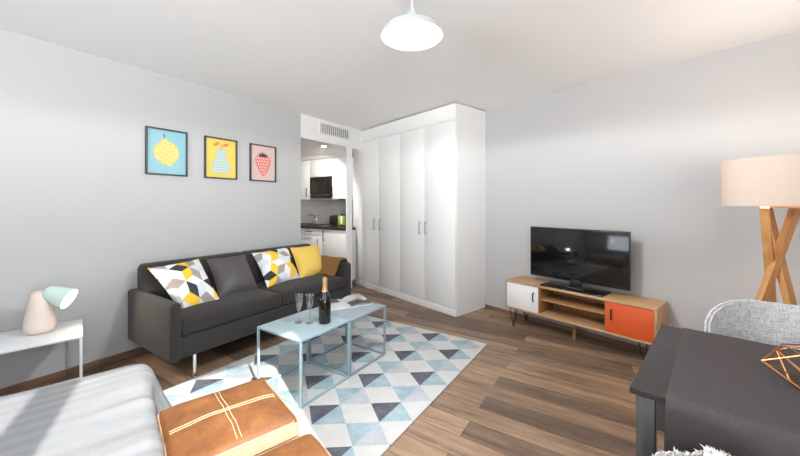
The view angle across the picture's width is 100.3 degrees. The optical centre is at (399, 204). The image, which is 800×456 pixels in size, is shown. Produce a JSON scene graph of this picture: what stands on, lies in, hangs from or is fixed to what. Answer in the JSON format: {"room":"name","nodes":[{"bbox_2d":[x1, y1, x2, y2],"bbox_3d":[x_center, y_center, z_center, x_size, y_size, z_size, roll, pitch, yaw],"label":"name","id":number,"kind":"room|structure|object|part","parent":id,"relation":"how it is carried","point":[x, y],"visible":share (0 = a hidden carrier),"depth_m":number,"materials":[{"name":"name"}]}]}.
{"room":"living room","nodes":[
{"label":"living room","id":0,"kind":"room"},
{"bbox_2d":[0,28,300,388],"bbox_3d":[-3.103,0.055,1.791,0.140,2.500,6.320,0,0,33],"label":"wall","id":1,"kind":"structure","parent":0,"point":[80,209],"depth_m":2.72,"materials":[{"name":"grey paint"}]},
{"bbox_2d":[0,347,148,396],"bbox_3d":[-2.928,1.276,1.915,0.021,0.058,5.920,0,0,33],"label":"baseboard","id":2,"kind":"structure","parent":1,"relation":"attached to","point":[22,386],"depth_m":2.52,"materials":[{"name":"brown wood"}]},
{"bbox_2d":[145,126,187,176],"bbox_3d":[-2.149,-0.482,3.085,0.027,0.425,0.340,0,0,33],"label":"picture","id":3,"kind":"object","parent":1,"relation":"attached to","point":[166,150],"visible":1,"depth_m":3.08,"materials":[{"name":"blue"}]},
{"bbox_2d":[204,135,237,179],"bbox_3d":[-1.873,-0.482,3.503,0.027,0.425,0.340,0,0,33],"label":"picture","id":4,"kind":"object","parent":1,"relation":"attached to","point":[220,154],"visible":1,"depth_m":3.50,"materials":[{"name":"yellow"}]},
{"bbox_2d":[249,143,276,181],"bbox_3d":[-1.601,-0.482,3.915,0.028,0.425,0.340,0,0,33],"label":"picture","id":5,"kind":"object","parent":1,"relation":"attached to","point":[262,158],"visible":1,"depth_m":3.91,"materials":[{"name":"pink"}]},
{"bbox_2d":[301,114,359,150],"bbox_3d":[-1.032,-1.038,4.950,0.160,0.313,1.235,0,0,33],"label":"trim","id":6,"kind":"structure","parent":1,"relation":"attached to","point":[309,125],"depth_m":4.75,"materials":[{"name":"white paint"}]},
{"bbox_2d":[319,122,349,140],"bbox_3d":[-0.950,-1.071,4.915,0.016,0.160,0.630,0,0,33],"label":"air vent","id":7,"kind":"object","parent":6,"relation":"in","point":[326,129],"visible":1,"depth_m":4.89,"materials":[{"name":"grey metal"}]},
{"bbox_2d":[301,155,352,224],"bbox_3d":[-1.458,0.211,6.456,2.270,2.187,0.120,0,0,33],"label":"wall","id":8,"kind":"structure","parent":0,"point":[324,209],"depth_m":6.42,"materials":[{"name":"white paint"}]},
{"bbox_2d":[301,160,310,199],"bbox_3d":[-1.805,-0.453,6.381,0.574,0.709,0.384,0,0,33],"label":"upper cabinet","id":9,"kind":"object","parent":8,"relation":"attached to","point":[305,165],"visible":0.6,"depth_m":6.15,"materials":[{"name":"white paint"}]},
{"bbox_2d":[310,158,331,176],"bbox_3d":[-1.317,-0.651,6.080,0.564,0.312,0.348,0,0,33],"label":"upper cabinet","id":10,"kind":"object","parent":8,"relation":"attached to","point":[320,167],"visible":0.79,"depth_m":5.92,"materials":[{"name":"white paint"}]},
{"bbox_2d":[308,198,345,200],"bbox_3d":[-1.303,-0.092,6.049,0.622,0.058,0.370,0,0,33],"label":"range hood","id":11,"kind":"object","parent":8,"relation":"attached to","point":[311,199],"visible":0.88,"depth_m":5.89,"materials":[{"name":"silver metal"}]},
{"bbox_2d":[310,176,331,197],"bbox_3d":[-1.329,-0.307,6.063,0.556,0.368,0.374,0,0,33],"label":"microwave","id":12,"kind":"object","parent":11,"relation":"on","point":[320,187],"visible":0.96,"depth_m":5.92,"materials":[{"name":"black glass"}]},
{"bbox_3d":[-1.464,-0.306,5.966,0.400,0.327,0.011,0,0,33],"label":"door","id":13,"kind":"part","parent":12,"relation":"part of","materials":[{"name":"black glass"}]},
{"bbox_3d":[-1.241,-0.306,5.821,0.117,0.327,0.007,0,0,33],"label":"control panel","id":14,"kind":"part","parent":12,"relation":"part of","materials":[{"name":"black plastic"}]},
{"bbox_2d":[332,157,352,198],"bbox_3d":[-0.945,-0.453,5.814,0.345,0.709,0.384,0,0,33],"label":"upper cabinet","id":15,"kind":"object","parent":8,"relation":"attached to","point":[339,163],"visible":0.65,"depth_m":5.70,"materials":[{"name":"white paint"}]},
{"bbox_3d":[-1.026,-0.452,5.691,0.341,0.707,0.018,0,0,33],"label":"door","id":16,"kind":"part","parent":15,"relation":"part of","materials":[{"name":"white paint"}]},
{"bbox_2d":[301,140,352,156],"bbox_3d":[-2.104,-0.913,5.505,2.240,0.063,2.420,0,0,33],"label":"ceiling","id":17,"kind":"structure","parent":0,"point":[307,148],"depth_m":5.36,"materials":[{"name":"white paint"}]},
{"bbox_2d":[301,152,345,160],"bbox_3d":[-1.708,-0.848,6.142,2.000,0.069,0.030,0,0,33],"label":"trim","id":18,"kind":"structure","parent":17,"relation":"attached to","point":[342,154],"depth_m":5.89,"materials":[{"name":"white paint"}]},
{"bbox_2d":[17,280,663,455],"bbox_3d":[-0.500,1.305,1.500,13.000,0.001,11.000,0,0,33],"label":"floor","id":19,"kind":"structure","parent":0,"point":[534,389],"depth_m":2.41,"materials":[{"name":"brown wood"}]},
{"bbox_2d":[0,319,82,387],"bbox_3d":[-2.391,1.080,2.181,0.462,0.450,0.462,0,0,-44],"label":"side table","id":20,"kind":"object","parent":19,"relation":"on","point":[14,340],"visible":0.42,"depth_m":2.16,"materials":[{"name":"white metal"}]},
{"bbox_2d":[23,286,77,334],"bbox_3d":[-2.363,0.704,2.256,0.264,0.303,0.156,0,0,-16],"label":"table lamp","id":21,"kind":"object","parent":20,"relation":"on","point":[40,315],"visible":1,"depth_m":2.22,"materials":[{"name":"ceramic"}]},
{"bbox_3d":[-2.319,0.632,2.286,0.175,0.159,0.145,0,0,0],"label":"lamp shade","id":22,"kind":"part","parent":21,"relation":"part of","materials":[{"name":"green metal"}]},
{"bbox_3d":[-2.305,0.636,2.285,0.113,0.115,0.115,0,0,0],"label":"bulb","id":23,"kind":"part","parent":21,"relation":"part of","materials":[{"name":"beige glass"}]},
{"bbox_3d":[-2.075,1.087,2.173,0.015,0.436,0.015,0,0,-44],"label":"leg","id":24,"kind":"part","parent":20,"relation":"part of","materials":[{"name":"white metal"}]},
{"bbox_2d":[0,364,171,455],"bbox_3d":[-1.599,1.048,0.528,2.221,0.514,1.557,0,0,-40],"label":"bed","id":25,"kind":"object","parent":19,"relation":"on","point":[114,412],"visible":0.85,"depth_m":1.26,"materials":[{"name":"grey fabric"}]},
{"bbox_2d":[128,243,350,377],"bbox_3d":[-1.426,0.901,3.379,0.802,0.807,1.918,0,0,33],"label":"sofa","id":26,"kind":"object","parent":19,"relation":"on","point":[157,323],"visible":0.72,"depth_m":2.76,"materials":[{"name":"grey fabric"}]},
{"bbox_3d":[-1.721,0.830,3.551,0.120,0.600,1.746,0,0,33],"label":"frame","id":27,"kind":"part","parent":26,"relation":"part of","materials":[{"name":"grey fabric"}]},
{"bbox_3d":[-1.934,0.923,2.610,0.801,0.420,0.075,0,0,33],"label":"arm","id":28,"kind":"part","parent":26,"relation":"part of","materials":[{"name":"grey fabric"}]},
{"bbox_2d":[147,259,218,308],"bbox_3d":[-1.811,0.676,2.816,0.350,0.358,0.423,0,0,33],"label":"cushion","id":29,"kind":"object","parent":26,"relation":"on","point":[187,284],"visible":0.95,"depth_m":2.75,"materials":[{"name":"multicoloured fabric"}]},
{"bbox_2d":[139,252,242,300],"bbox_3d":[-1.883,0.673,3.125,0.187,0.350,0.890,0,0,33],"label":"cushion","id":30,"kind":"object","parent":26,"relation":"on","point":[148,283],"depth_m":2.82,"materials":[{"name":"grey fabric"}]},
{"bbox_3d":[-1.559,1.216,2.534,0.034,0.178,0.034,0,0,33],"label":"leg","id":31,"kind":"part","parent":26,"relation":"part of","materials":[{"name":"silver metal"}]},
{"bbox_2d":[181,289,280,335],"bbox_3d":[-1.597,0.892,2.948,0.612,0.152,0.870,0,0,33],"label":"seat cushion","id":32,"kind":"object","parent":26,"relation":"on","point":[234,308],"depth_m":2.76,"materials":[{"name":"grey fabric"}]},
{"bbox_2d":[206,254,257,295],"bbox_3d":[-1.606,0.676,3.219,0.301,0.333,0.435,0,0,33],"label":"cushion","id":33,"kind":"object","parent":26,"relation":"on","point":[233,274],"visible":0.98,"depth_m":3.13,"materials":[{"name":"grey fabric"}]},
{"bbox_2d":[252,247,299,286],"bbox_3d":[-1.321,0.668,3.629,0.313,0.350,0.484,0,0,33],"label":"cushion","id":34,"kind":"object","parent":26,"relation":"on","point":[277,266],"visible":0.99,"depth_m":3.53,"materials":[{"name":"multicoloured fabric"}]},
{"bbox_2d":[241,243,310,282],"bbox_3d":[-1.387,0.673,3.878,0.187,0.350,0.906,0,0,33],"label":"cushion","id":35,"kind":"object","parent":26,"relation":"on","point":[255,269],"depth_m":3.57,"materials":[{"name":"grey fabric"}]},
{"bbox_2d":[256,274,343,305],"bbox_3d":[-1.117,0.892,3.676,0.612,0.152,0.866,0,0,33],"label":"seat cushion","id":36,"kind":"object","parent":26,"relation":"on","point":[311,286],"depth_m":3.45,"materials":[{"name":"grey fabric"}]},
{"bbox_2d":[290,244,321,277],"bbox_3d":[-1.080,0.671,3.987,0.292,0.332,0.506,0,0,35],"label":"cushion","id":37,"kind":"object","parent":26,"relation":"on","point":[307,258],"visible":0.96,"depth_m":3.89,"materials":[{"name":"yellow fabric"}]},
{"bbox_2d":[315,255,347,276],"bbox_3d":[-0.884,0.756,4.019,0.469,0.253,0.326,0,0,33],"label":"throw blanket","id":38,"kind":"object","parent":26,"relation":"on","point":[330,265],"visible":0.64,"depth_m":3.94,"materials":[{"name":"brown fabric"}]},
{"bbox_3d":[-0.928,0.908,4.135,0.801,0.450,0.108,0,0,33],"label":"arm","id":39,"kind":"part","parent":26,"relation":"part of","materials":[{"name":"grey fabric"}]},
{"bbox_2d":[257,434,330,455],"bbox_3d":[-0.387,1.087,1.018,0.478,0.420,0.477,0,0,-40],"label":"pouf","id":40,"kind":"object","parent":19,"relation":"on","point":[305,444],"visible":1,"depth_m":1.22,"materials":[{"name":"beige leather"}]},
{"bbox_2d":[301,228,323,254],"bbox_3d":[-1.516,0.859,5.823,0.672,0.893,0.271,0,0,33],"label":"base cabinet","id":41,"kind":"object","parent":19,"relation":"on","point":[308,236],"visible":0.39,"depth_m":5.67,"materials":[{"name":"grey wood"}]},
{"bbox_3d":[-1.565,0.472,5.747,0.664,0.110,0.018,0,0,33],"label":"drawer","id":42,"kind":"part","parent":41,"relation":"part of","materials":[{"name":"white paint"}]},
{"bbox_2d":[301,224,355,230],"bbox_3d":[-1.371,0.390,5.957,1.665,0.040,0.613,0,0,33],"label":"countertop","id":43,"kind":"structure","parent":41,"relation":"on","point":[326,226],"depth_m":5.62,"materials":[{"name":"grey stone"}]},
{"bbox_2d":[301,223,324,225],"bbox_3d":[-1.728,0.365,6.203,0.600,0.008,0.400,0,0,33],"label":"sink","id":44,"kind":"object","parent":43,"relation":"in","point":[309,224],"visible":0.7,"depth_m":6.14,"materials":[{"name":"silver metal"}]},
{"bbox_2d":[330,215,340,225],"bbox_3d":[-1.104,0.279,5.863,0.245,0.180,0.166,0,0,33],"label":"toaster","id":45,"kind":"object","parent":43,"relation":"on","point":[334,219],"visible":0.61,"depth_m":5.79,"materials":[{"name":"grey metal"}]},
{"bbox_2d":[339,213,345,225],"bbox_3d":[-0.926,0.261,5.672,0.202,0.216,0.154,0,0,33],"label":"kettle","id":46,"kind":"object","parent":43,"relation":"on","point":[342,219],"visible":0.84,"depth_m":5.62,"materials":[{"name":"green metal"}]},
{"bbox_2d":[163,316,486,455],"bbox_3d":[-0.506,1.299,2.578,1.620,0.010,2.332,0,0,33],"label":"rug","id":47,"kind":"object","parent":19,"relation":"on","point":[366,413],"visible":0.47,"depth_m":2.47,"materials":[{"name":"multicoloured fabric"}]},
{"bbox_2d":[157,378,298,455],"bbox_3d":[-0.746,1.086,1.437,0.479,0.420,0.476,0,0,-40],"label":"pouf","id":48,"kind":"object","parent":47,"relation":"on","point":[250,418],"visible":0.92,"depth_m":1.36,"materials":[{"name":"beige leather"}]},
{"bbox_2d":[257,310,349,408],"bbox_3d":[-0.693,1.079,2.430,0.462,0.430,0.462,0,0,33],"label":"coffee table","id":49,"kind":"object","parent":47,"relation":"on","point":[287,327],"visible":0.86,"depth_m":2.37,"materials":[{"name":"teal metal"}]},
{"bbox_3d":[-1.003,1.085,2.367,0.015,0.416,0.015,0,0,33],"label":"leg","id":50,"kind":"part","parent":49,"relation":"part of","materials":[{"name":"teal metal"}]},
{"bbox_3d":[-0.630,1.085,2.121,0.015,0.416,0.015,0,0,33],"label":"leg","id":51,"kind":"part","parent":49,"relation":"part of","materials":[{"name":"teal metal"}]},
{"bbox_3d":[-0.757,1.085,2.740,0.015,0.416,0.015,0,0,33],"label":"leg","id":52,"kind":"part","parent":49,"relation":"part of","materials":[{"name":"teal metal"}]},
{"bbox_3d":[-0.693,1.286,2.430,0.462,0.015,0.462,0,0,33],"label":"frame","id":53,"kind":"part","parent":49,"relation":"part of","materials":[{"name":"teal metal"}]},
{"bbox_2d":[319,277,330,323],"bbox_3d":[-0.549,0.697,2.441,0.086,0.333,0.086,0,0,33],"label":"champagne bottle","id":54,"kind":"object","parent":49,"relation":"on","point":[324,300],"visible":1,"depth_m":2.41,"materials":[{"name":"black glass"}]},
{"bbox_3d":[-0.549,0.728,2.441,0.086,0.272,0.086,0,0,33],"label":"glass","id":55,"kind":"part","parent":54,"relation":"part of","materials":[{"name":"black glass"}]},
{"bbox_3d":[-0.384,1.085,2.494,0.015,0.416,0.015,0,0,33],"label":"leg","id":56,"kind":"part","parent":49,"relation":"part of","materials":[{"name":"teal metal"}]},
{"bbox_2d":[309,303,385,376],"bbox_3d":[-0.437,1.081,2.819,0.455,0.424,0.455,0,0,33],"label":"coffee table","id":57,"kind":"object","parent":47,"relation":"on","point":[354,313],"visible":0.65,"depth_m":2.75,"materials":[{"name":"blue metal"}]},
{"bbox_3d":[-0.742,1.089,2.756,0.015,0.410,0.015,0,0,33],"label":"leg","id":58,"kind":"part","parent":57,"relation":"part of","materials":[{"name":"blue metal"}]},
{"bbox_3d":[-0.500,1.089,3.123,0.015,0.410,0.015,0,0,33],"label":"leg","id":59,"kind":"part","parent":57,"relation":"part of","materials":[{"name":"blue metal"}]},
{"bbox_3d":[-0.437,1.286,2.819,0.455,0.015,0.455,0,0,33],"label":"frame","id":60,"kind":"part","parent":57,"relation":"part of","materials":[{"name":"blue metal"}]},
{"bbox_3d":[-0.375,1.089,2.514,0.015,0.410,0.015,0,0,33],"label":"leg","id":61,"kind":"part","parent":57,"relation":"part of","materials":[{"name":"blue metal"}]},
{"bbox_2d":[331,293,372,310],"bbox_3d":[-0.474,0.844,2.927,0.410,0.049,0.270,0,0,-29],"label":"magazine","id":62,"kind":"object","parent":57,"relation":"on","point":[356,300],"visible":0.85,"depth_m":2.91,"materials":[{"name":"white paper"}]},
{"bbox_3d":[-0.133,1.089,2.881,0.015,0.410,0.015,0,0,33],"label":"leg","id":63,"kind":"part","parent":57,"relation":"part of","materials":[{"name":"blue metal"}]},
{"bbox_2d":[323,229,355,279],"bbox_3d":[-1.012,0.859,5.479,0.539,0.893,0.251,0,0,33],"label":"base cabinet","id":64,"kind":"object","parent":19,"relation":"on","point":[334,241],"visible":0.35,"depth_m":5.40,"materials":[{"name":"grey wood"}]},
{"bbox_3d":[-1.056,0.814,5.411,0.537,0.794,0.018,0,0,33],"label":"door","id":65,"kind":"part","parent":64,"relation":"part of","materials":[{"name":"white paint"}]},
{"bbox_2d":[353,103,485,316],"bbox_3d":[0.141,0.064,4.879,0.623,2.482,2.200,0,0,-40],"label":"wardrobe","id":66,"kind":"object","parent":19,"relation":"on","point":[419,180],"visible":0.92,"depth_m":4.24,"materials":[{"name":"white paint"}]},
{"bbox_3d":[-0.540,0.111,5.277,0.020,2.204,0.709,0,0,-40],"label":"door","id":67,"kind":"part","parent":66,"relation":"part of","materials":[{"name":"white paint"}]},
{"bbox_3d":[-0.154,0.111,4.821,0.020,2.204,0.477,0,0,-40],"label":"door","id":68,"kind":"part","parent":66,"relation":"part of","materials":[{"name":"white paint"}]},
{"bbox_3d":[0.159,0.111,4.451,0.020,2.204,0.485,0,0,-40],"label":"door","id":69,"kind":"part","parent":66,"relation":"part of","materials":[{"name":"white paint"}]},
{"bbox_3d":[0.483,0.111,4.067,0.020,2.204,0.511,0,0,-40],"label":"door","id":70,"kind":"part","parent":66,"relation":"part of","materials":[{"name":"white paint"}]},
{"bbox_2d":[505,276,666,359],"bbox_3d":[1.687,1.059,3.207,0.354,0.492,1.334,0,0,-40],"label":"tv stand","id":71,"kind":"object","parent":19,"relation":"on","point":[639,319],"visible":0.8,"depth_m":3.09,"materials":[{"name":"brown wood"}]},
{"bbox_3d":[1.226,1.208,3.584,0.069,0.195,0.100,0,0,-40],"label":"leg","id":72,"kind":"part","parent":71,"relation":"part of","materials":[{"name":"black metal"}]},
{"bbox_3d":[1.272,0.963,3.478,0.016,0.255,0.345,0,0,-40],"label":"door","id":73,"kind":"part","parent":71,"relation":"part of","materials":[{"name":"white paint"}]},
{"bbox_2d":[540,294,604,314],"bbox_3d":[1.705,0.952,3.219,0.290,0.016,0.588,0,0,-40],"label":"shelf","id":74,"kind":"object","parent":71,"relation":"attached to","point":[583,303],"depth_m":3.22,"materials":[{"name":"brown wood"}]},
{"bbox_3d":[1.694,1.208,3.239,0.030,0.195,0.030,0,0,-40],"label":"support leg","id":75,"kind":"part","parent":71,"relation":"part of","materials":[{"name":"brown wood"}]},
{"bbox_3d":[1.818,0.963,3.318,0.007,0.259,1.298,0,0,-40],"label":"panel","id":76,"kind":"part","parent":71,"relation":"part of","materials":[{"name":"brown wood"}]},
{"bbox_2d":[531,226,630,296],"bbox_3d":[1.669,0.524,3.208,0.220,0.578,0.910,0,0,-40],"label":"television","id":77,"kind":"object","parent":71,"relation":"on","point":[576,256],"visible":0.98,"depth_m":3.16,"materials":[{"name":"black plastic"}]},
{"bbox_2d":[564,286,584,291],"bbox_3d":[1.637,0.791,3.132,0.040,0.018,0.170,0,0,-44],"label":"remote control","id":78,"kind":"object","parent":77,"relation":"on","point":[566,287],"visible":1,"depth_m":3.12,"materials":[{"name":"black plastic"}]},
{"bbox_3d":[1.886,0.963,2.750,0.016,0.255,0.339,0,0,-40],"label":"door","id":79,"kind":"part","parent":71,"relation":"part of","materials":[{"name":"orange paint"}]},
{"bbox_3d":[1.981,1.208,2.690,0.069,0.195,0.100,0,0,-40],"label":"leg","id":80,"kind":"part","parent":71,"relation":"part of","materials":[{"name":"black metal"}]},
{"bbox_2d":[630,325,682,455],"bbox_3d":[1.332,0.930,0.917,1.050,0.750,0.735,0,0,44],"label":"dining table","id":81,"kind":"object","parent":19,"relation":"on","point":[650,384],"visible":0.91,"depth_m":1.02,"materials":[{"name":"black wood"}]},
{"bbox_3d":[0.752,0.940,1.019,0.046,0.731,0.046,0,0,44],"label":"leg","id":82,"kind":"part","parent":81,"relation":"part of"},
{"bbox_2d":[665,328,799,455],"bbox_3d":[1.329,0.673,0.918,0.890,0.261,0.772,0,0,44],"label":"table runner","id":83,"kind":"object","parent":81,"relation":"on","point":[720,394],"visible":0.98,"depth_m":0.94,"materials":[{"name":"grey fabric"}]},
{"bbox_2d":[761,343,799,388],"bbox_3d":[1.247,0.491,0.982,0.236,0.114,0.247,0,0,-12],"label":"tealight holder","id":84,"kind":"object","parent":83,"relation":"on","point":[777,349],"visible":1,"depth_m":1.03,"materials":[{"name":"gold metal"}]},
{"bbox_2d":[704,299,799,349],"bbox_3d":[1.480,0.865,1.250,0.517,0.886,0.504,0,0,44],"label":"dining chair","id":85,"kind":"object","parent":19,"relation":"on","point":[772,323],"visible":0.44,"depth_m":1.46,"materials":[{"name":"grey fabric"}]},
{"bbox_2d":[721,153,799,304],"bbox_3d":[2.113,0.532,1.835,0.601,1.559,0.577,0,0,0],"label":"floor lamp","id":86,"kind":"object","parent":19,"relation":"on","point":[766,183],"visible":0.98,"depth_m":1.81,"materials":[{"name":"beige fabric"}]},
{"bbox_3d":[2.115,-0.120,1.815,0.536,0.256,0.536,0,0,0],"label":"lamp shade","id":87,"kind":"part","parent":86,"relation":"part of","materials":[{"name":"beige fabric"}]},
{"bbox_3d":[2.178,0.660,1.950,0.552,1.303,0.036,0,0,-35],"label":"leg","id":88,"kind":"part","parent":86,"relation":"part of","materials":[{"name":"brown wood"}]},
{"bbox_3d":[1.995,0.660,1.885,0.399,1.302,0.045,0,0,22],"label":"leg","id":89,"kind":"part","parent":86,"relation":"part of","materials":[{"name":"brown wood"}]},
{"bbox_3d":[2.107,0.660,1.775,0.038,1.298,0.345,0,0,3],"label":"leg","id":90,"kind":"part","parent":86,"relation":"part of","materials":[{"name":"brown wood"}]},
{"bbox_3d":[0.959,0.982,0.935,0.473,0.650,0.489,0,0,44],"label":"dining chair","id":91,"kind":"object","parent":19,"relation":"on","visible":0},
{"bbox_2d":[652,443,730,455],"bbox_3d":[0.809,0.720,0.777,0.522,0.278,0.167,0,0,44],"label":"sheepskin","id":92,"kind":"object","parent":91,"relation":"hanging from","point":[707,451],"visible":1,"depth_m":0.83,"materials":[{"name":"white fur"}]},
{"bbox_2d":[346,147,351,287],"bbox_3d":[-0.792,0.211,5.195,0.020,2.187,0.123,0,0,33],"label":"trim","id":93,"kind":"structure","parent":0,"point":[348,150],"depth_m":5.19,"materials":[{"name":"white paint"}]},
{"bbox_2d":[0,0,799,130],"bbox_3d":[-1.459,-1.245,2.796,6.060,0.100,7.803,0,0,-40],"label":"ceiling","id":94,"kind":"structure","parent":0,"point":[327,60],"depth_m":2.43,"materials":[{"name":"white paint"}]},
{"bbox_2d":[382,0,441,50],"bbox_3d":[0.066,-1.062,1.850,0.336,0.267,0.336,0,0,0],"label":"pendant lamp","id":95,"kind":"object","parent":94,"relation":"hanging from","point":[411,31],"visible":1,"depth_m":1.82,"materials":[{"name":"white ceramic"}]},
{"bbox_2d":[382,20,441,49],"bbox_3d":[0.066,-0.932,1.850,0.328,0.003,0.328,0,0,0],"label":"diffuser","id":96,"kind":"object","parent":95,"relation":"attached to","point":[397,34],"depth_m":1.83,"materials":[{"name":"white"}]},
{"bbox_2d":[485,30,799,347],"bbox_3d":[1.470,0.055,3.908,0.151,2.500,6.200,0,0,-40],"label":"wall","id":97,"kind":"structure","parent":0,"point":[640,153],"depth_m":2.87,"materials":[{"name":"grey paint"}]},
{"bbox_2d":[485,304,648,351],"bbox_3d":[2.149,1.285,2.976,0.017,0.040,3.300,0,0,-40],"label":"baseboard","id":98,"kind":"structure","parent":97,"relation":"attached to","point":[618,342],"depth_m":3.42,"materials":[{"name":"brown wood"}]}
]}

